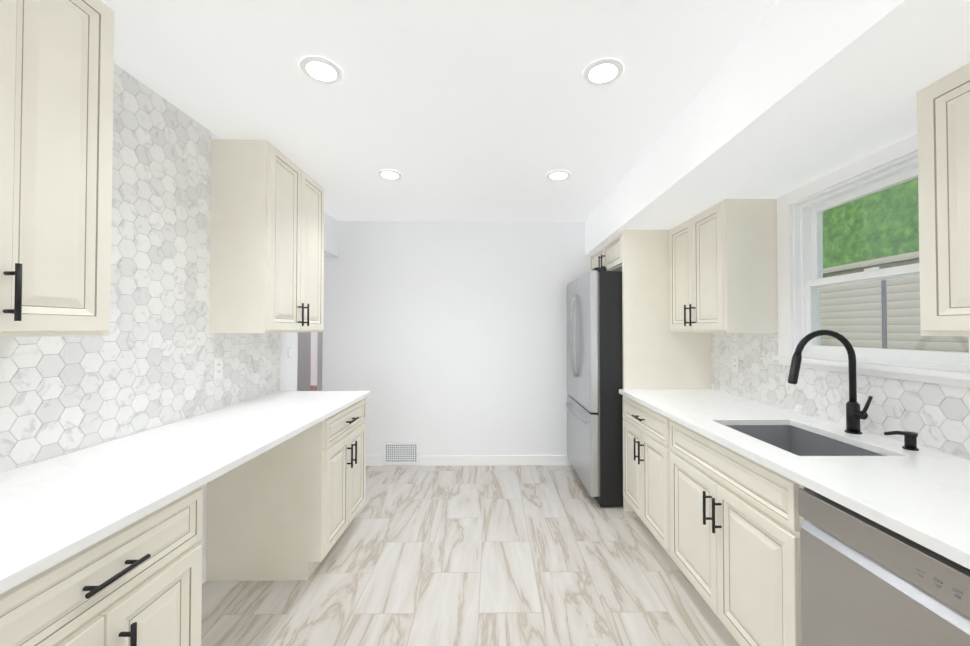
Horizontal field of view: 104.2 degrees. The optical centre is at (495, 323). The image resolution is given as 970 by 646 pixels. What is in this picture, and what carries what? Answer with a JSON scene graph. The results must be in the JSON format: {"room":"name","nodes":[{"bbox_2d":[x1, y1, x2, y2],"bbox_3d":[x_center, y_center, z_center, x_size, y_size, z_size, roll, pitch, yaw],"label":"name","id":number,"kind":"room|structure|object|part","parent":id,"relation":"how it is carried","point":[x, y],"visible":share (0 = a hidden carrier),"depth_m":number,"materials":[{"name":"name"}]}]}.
{"room":"kitchen","nodes":[
{"label":"kitchen","id":0,"kind":"room"},
{"bbox_2d":[0,73,337,583],"bbox_3d":[-1.638,0.151,1.045,0.150,2.460,5.500,0,-1,-1],"label":"wall","id":1,"kind":"structure","parent":0,"point":[288,377],"depth_m":2.88,"materials":[{"name":"white paint"}]},
{"bbox_2d":[0,0,114,336],"bbox_3d":[-1.399,-0.502,0.922,0.324,1.070,0.630,0,-1,-1],"label":"upper cabinet","id":2,"kind":"object","parent":1,"relation":"attached to","point":[57,56],"depth_m":1.07,"materials":[{"name":"beige wood"}]},
{"bbox_3d":[-1.218,-0.081,0.918,0.038,0.145,0.081,0,-1,-1],"label":"cab mounted handle","id":3,"kind":"part","parent":2,"relation":"part of","materials":[{"name":"black metal"}]},
{"bbox_2d":[0,63,280,471],"bbox_3d":[-1.563,-0.300,1.462,0.003,1.542,2.620,0,-1,-1],"label":"backsplash","id":4,"kind":"structure","parent":1,"relation":"attached to","point":[147,364],"depth_m":1.68,"materials":[{"name":"tile"}]},
{"bbox_2d":[213,358,222,379],"bbox_3d":[-1.565,0.252,2.130,0.006,0.114,0.070,0,-1,-1],"label":"electrical outlet","id":5,"kind":"object","parent":4,"relation":"attached to","point":[218,368],"visible":1,"depth_m":2.13,"materials":[{"name":"white plastic"}]},
{"bbox_2d":[209,139,323,332],"bbox_3d":[-1.413,-0.480,2.427,0.324,1.070,0.700,0,-1,-1],"label":"upper cabinet","id":6,"kind":"object","parent":1,"relation":"attached to","point":[267,196],"depth_m":2.08,"materials":[{"name":"beige wood"}]},
{"bbox_3d":[-1.232,-0.059,2.422,0.038,0.145,0.081,0,-1,-1],"label":"cab mounted handle","id":7,"kind":"part","parent":6,"relation":"part of","materials":[{"name":"black metal"}]},
{"bbox_2d":[286,345,291,359],"bbox_3d":[-1.576,0.218,2.880,0.008,0.114,0.070,0,-1,-1],"label":"light switch","id":8,"kind":"object","parent":1,"relation":"attached to","point":[288,352],"visible":1,"depth_m":2.88,"materials":[{"name":"white plastic"}]},
{"bbox_2d":[297,332,315,390],"bbox_3d":[-2.837,0.189,3.659,0.150,2.460,11.050,0,-1,-1],"label":"wall","id":9,"kind":"structure","parent":0,"point":[309,360],"depth_m":5.55,"materials":[{"name":"grey paint"}]},
{"bbox_2d":[310,381,316,385],"bbox_3d":[-4.540,1.441,9.143,3.149,0.106,0.013,0,-1,-1],"label":"baseboard","id":10,"kind":"structure","parent":9,"relation":"attached to","point":[313,383],"depth_m":9.14,"materials":[{"name":"white"}]},
{"bbox_2d":[310,386,316,390],"bbox_3d":[-3.901,1.438,3.706,4.325,0.044,10.900,0,-1,-1],"label":"floor","id":11,"kind":"structure","parent":0,"point":[313,388],"depth_m":8.70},
{"bbox_2d":[316,330,322,390],"bbox_3d":[-1.825,0.232,6.644,0.119,2.460,5.399,0,-1,-1],"label":"wall","id":12,"kind":"structure","parent":0,"point":[319,335],"depth_m":3.94,"materials":[{"name":"grey paint"}]},
{"bbox_2d":[101,0,777,221],"bbox_3d":[0.045,-1.128,1.079,3.515,0.100,5.800,0,-1,-1],"label":"ceiling","id":13,"kind":"structure","parent":0,"point":[476,110],"depth_m":1.69,"materials":[{"name":"white paint"}]},
{"bbox_2d":[299,56,342,83],"bbox_3d":[-0.733,-1.067,1.591,0.168,0.006,0.168,0,-1,-1],"label":"recessed light","id":14,"kind":"object","parent":13,"relation":"in","point":[321,70],"visible":1,"depth_m":1.58,"materials":[{"name":"white plastic"}]},
{"bbox_2d":[378,170,401,179],"bbox_3d":[-0.743,-1.051,2.661,0.168,0.006,0.168,0,-1,-1],"label":"recessed light","id":15,"kind":"object","parent":13,"relation":"in","point":[390,174],"visible":1,"depth_m":2.65,"materials":[{"name":"white plastic"}]},
{"bbox_2d":[547,170,570,179],"bbox_3d":[0.447,-1.051,2.672,0.168,0.006,0.168,0,-1,-1],"label":"recessed light","id":16,"kind":"object","parent":13,"relation":"in","point":[558,175],"visible":1,"depth_m":2.66,"materials":[{"name":"white plastic"}]},
{"bbox_2d":[583,58,623,85],"bbox_3d":[0.457,-1.066,1.603,0.168,0.006,0.168,0,-1,-1],"label":"recessed light","id":17,"kind":"object","parent":13,"relation":"in","point":[604,71],"visible":1,"depth_m":1.59,"materials":[{"name":"white plastic"}]},
{"bbox_2d":[585,0,969,254],"bbox_3d":[1.296,-0.910,1.088,0.709,0.334,5.498,0,-1,-1],"label":"soffit beam","id":18,"kind":"structure","parent":13,"relation":"attached to","point":[791,95],"depth_m":1.38,"materials":[{"name":"white paint"}]},
{"bbox_2d":[322,221,590,465],"bbox_3d":[0.018,0.192,3.886,3.515,2.460,0.150,0,-1,-1],"label":"wall","id":19,"kind":"structure","parent":0,"point":[444,338],"depth_m":3.81,"materials":[{"name":"white paint"}]},
{"bbox_2d":[383,442,418,463],"bbox_3d":[-0.944,1.293,3.779,0.350,0.215,0.012,0,-1,-1],"label":"air vent","id":20,"kind":"object","parent":19,"relation":"in","point":[400,452],"visible":1,"depth_m":3.77,"materials":[{"name":"white metal"}]},
{"bbox_2d":[366,455,567,465],"bbox_3d":[-0.431,1.371,3.783,2.314,0.100,0.012,0,-1,-1],"label":"baseboard","id":21,"kind":"structure","parent":19,"relation":"attached to","point":[504,460],"depth_m":3.78,"materials":[{"name":"white wood"}]},
{"bbox_2d":[201,465,739,645],"bbox_3d":[0.045,1.406,1.043,3.515,0.050,5.800,0,-1,-1],"label":"floor","id":22,"kind":"structure","parent":0,"point":[548,555],"depth_m":2.04,"materials":[{"name":"tile"}]},
{"bbox_2d":[0,483,215,645],"bbox_3d":[-1.239,0.936,0.882,0.642,0.886,0.631,0,-1,-1],"label":"base cabinet","id":23,"kind":"object","parent":22,"relation":"on","point":[100,544],"depth_m":0.95,"materials":[{"name":"beige wood"}]},
{"bbox_3d":[-0.898,0.733,0.889,0.038,0.294,0.145,0,-1,-1],"label":"cab handle","id":24,"kind":"part","parent":23,"relation":"part of","materials":[{"name":"black metal"}]},
{"bbox_2d":[0,391,370,598],"bbox_3d":[-1.222,0.473,0.535,0.659,0.030,4.460,0,-1,-1],"label":"countertop","id":25,"kind":"structure","parent":23,"relation":"on","point":[53,511],"depth_m":1.17,"materials":[{"name":"white stone"}]},
{"bbox_2d":[216,399,365,580],"bbox_3d":[-1.253,0.958,2.398,0.642,0.886,0.680,0,-1,-1],"label":"base cabinet","id":26,"kind":"object","parent":22,"relation":"on","point":[279,514],"depth_m":2.06,"materials":[{"name":"beige wood"}]},
{"bbox_3d":[-0.913,0.754,2.404,0.038,0.294,0.145,0,-1,-1],"label":"cab handle","id":27,"kind":"part","parent":26,"relation":"part of","materials":[{"name":"black metal"}]},
{"bbox_2d":[566,267,622,506],"bbox_3d":[1.135,0.492,3.345,0.951,1.845,0.912,0,-1,-1],"label":"fridge","id":28,"kind":"object","parent":22,"relation":"on","point":[594,405],"visible":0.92,"depth_m":2.90,"materials":[{"name":"silver metal"}]},
{"bbox_3d":[0.689,0.265,3.344,0.058,1.046,0.757,0,-1,-1],"label":"handle","id":29,"kind":"part","parent":28,"relation":"part of","materials":[{"name":"silver metal"}]},
{"bbox_3d":[0.754,0.461,3.342,0.066,1.737,0.908,0,-1,-1],"label":"door","id":30,"kind":"part","parent":28,"relation":"part of","materials":[{"name":"silver metal"}]},
{"bbox_2d":[621,394,666,551],"bbox_3d":[1.297,0.959,2.465,0.683,0.884,0.749,0,-1,-1],"label":"base cabinet","id":31,"kind":"object","parent":22,"relation":"on","point":[642,428],"depth_m":2.42,"materials":[{"name":"beige wood"}]},
{"bbox_3d":[0.936,0.755,2.465,0.038,0.294,0.145,0,-1,-1],"label":"cab handle","id":32,"kind":"part","parent":31,"relation":"part of","materials":[{"name":"black metal"}]},
{"bbox_2d":[590,230,710,510],"bbox_3d":[1.279,0.352,3.334,0.702,2.124,0.968,0,-1,-1],"label":"enclosure","id":33,"kind":"object","parent":22,"relation":"on","point":[658,353],"visible":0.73,"depth_m":2.85,"materials":[{"name":"beige wood"}]},
{"bbox_3d":[0.947,-0.551,3.358,0.038,0.120,0.081,0,-1,-1],"label":"handle","id":34,"kind":"part","parent":33,"relation":"part of","materials":[{"name":"black metal"}]},
{"bbox_2d":[663,418,790,645],"bbox_3d":[1.305,0.947,1.647,0.683,0.884,0.888,0,-1,-1],"label":"base cabinet","id":35,"kind":"object","parent":22,"relation":"on","point":[767,525],"depth_m":1.55,"materials":[{"name":"beige wood"}]},
{"bbox_2d":[619,390,969,569],"bbox_3d":[1.301,0.476,0.587,0.698,0.033,4.518,0,-1,-1],"label":"countertop","id":36,"kind":"structure","parent":35,"relation":"on","point":[919,494],"depth_m":1.23,"materials":[{"name":"white stone"}]},
{"bbox_2d":[727,422,878,453],"bbox_3d":[1.279,0.616,1.616,0.410,0.241,0.554,0,-1,-1],"label":"sink","id":37,"kind":"object","parent":36,"relation":"in","point":[793,437],"depth_m":1.83,"materials":[{"name":"grey metal"}]},
{"bbox_2d":[788,330,872,433],"bbox_3d":[1.435,0.250,1.625,0.309,0.449,0.102,0,-1,-1],"label":"faucet","id":38,"kind":"object","parent":36,"relation":"on","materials":[{"name":"black metal"}]},
{"bbox_2d":[883,430,919,450],"bbox_3d":[1.527,0.437,1.421,0.118,0.069,0.044,0,-1,-1],"label":"soap dispenser","id":39,"kind":"object","parent":36,"relation":"on","point":[910,438],"depth_m":1.42,"materials":[{"name":"black metal"}]},
{"bbox_2d":[791,482,969,645],"bbox_3d":[1.300,0.940,0.902,0.664,0.878,0.594,0,-1,-1],"label":"dishwasher","id":40,"kind":"object","parent":22,"relation":"on","point":[855,582],"depth_m":0.99,"materials":[{"name":"silver metal"}]},
{"bbox_2d":[712,151,969,459],"bbox_3d":[1.727,0.152,1.077,0.150,2.460,5.500,0,-1,-1],"label":"wall","id":41,"kind":"structure","parent":0,"point":[820,324],"depth_m":2.03,"materials":[{"name":"white paint"}]},
{"bbox_2d":[669,199,777,332],"bbox_3d":[1.476,-0.333,2.521,0.324,0.778,0.678,0,-1,-1],"label":"upper cabinet","id":42,"kind":"object","parent":41,"relation":"attached to","point":[723,275],"depth_m":2.19,"materials":[{"name":"beige wood"}]},
{"bbox_3d":[1.294,-0.058,2.515,0.038,0.145,0.081,0,-1,-1],"label":"cab mounted handle","id":43,"kind":"part","parent":42,"relation":"part of","materials":[{"name":"black metal"}]},
{"bbox_2d":[711,333,969,458],"bbox_3d":[1.644,0.258,1.514,0.003,0.428,2.678,0,-1,-1],"label":"backsplash","id":44,"kind":"structure","parent":41,"relation":"attached to","point":[935,416],"depth_m":1.79,"materials":[{"name":"tile"}]},
{"bbox_2d":[731,355,738,371],"bbox_3d":[1.629,0.268,2.565,0.006,0.114,0.070,0,-1,-1],"label":"electrical outlet","id":45,"kind":"object","parent":44,"relation":"attached to","point":[735,362],"visible":1,"depth_m":2.56,"materials":[{"name":"white plastic"}]},
{"bbox_2d":[772,134,969,387],"bbox_3d":[1.686,-0.255,1.688,0.170,0.960,0.990,0,-1,-1],"label":"window unit","id":46,"kind":"structure","parent":41,"relation":"in","point":[800,274],"depth_m":1.83,"materials":[{"name":"white plastic"}]},
{"bbox_3d":[1.722,-0.249,1.688,0.041,0.717,0.666,0,-1,-1],"label":"glass","id":47,"kind":"part","parent":46,"relation":"part of","materials":[{"name":"clear glass"}]},
{"bbox_2d":[917,62,969,336],"bbox_3d":[1.491,-0.357,0.826,0.324,0.778,0.748,0,-1,-1],"label":"upper cabinet","id":48,"kind":"object","parent":41,"relation":"attached to","point":[943,106],"depth_m":1.12,"materials":[{"name":"beige wood"}]},
{"label":"outside","id":49,"kind":"structure","parent":0,"visible":0},
{"bbox_3d":[15.809,1.889,12.036,28.200,0.100,36.000,0,-1,-1],"label":"ground","id":50,"kind":"structure","parent":49,"visible":0},
{"bbox_2d":[881,280,886,348],"bbox_3d":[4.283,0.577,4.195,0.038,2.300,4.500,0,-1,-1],"label":"post","id":51,"kind":"object","parent":50,"relation":"on","point":[883,296],"depth_m":4.14,"materials":[{"name":"grey"}]},
{"bbox_2d":[820,259,968,352],"bbox_3d":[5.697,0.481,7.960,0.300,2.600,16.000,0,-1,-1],"label":"neighbouring house","id":52,"kind":"structure","parent":50,"relation":"on","point":[908,326],"depth_m":5.49,"materials":[{"name":"beige"}]},
{"bbox_2d":[823,251,918,273],"bbox_3d":[5.697,-0.859,7.980,0.500,0.080,16.400,0,-1,-1],"label":"roof","id":53,"kind":"structure","parent":52,"relation":"on","point":[892,259],"depth_m":5.44,"materials":[{"name":"beige"}]},
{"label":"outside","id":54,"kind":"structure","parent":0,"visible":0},
{"bbox_2d":[822,178,918,268],"bbox_3d":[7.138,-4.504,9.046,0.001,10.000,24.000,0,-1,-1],"label":"trees","id":55,"kind":"object","parent":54,"point":[858,236],"depth_m":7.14,"materials":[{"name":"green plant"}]}
]}

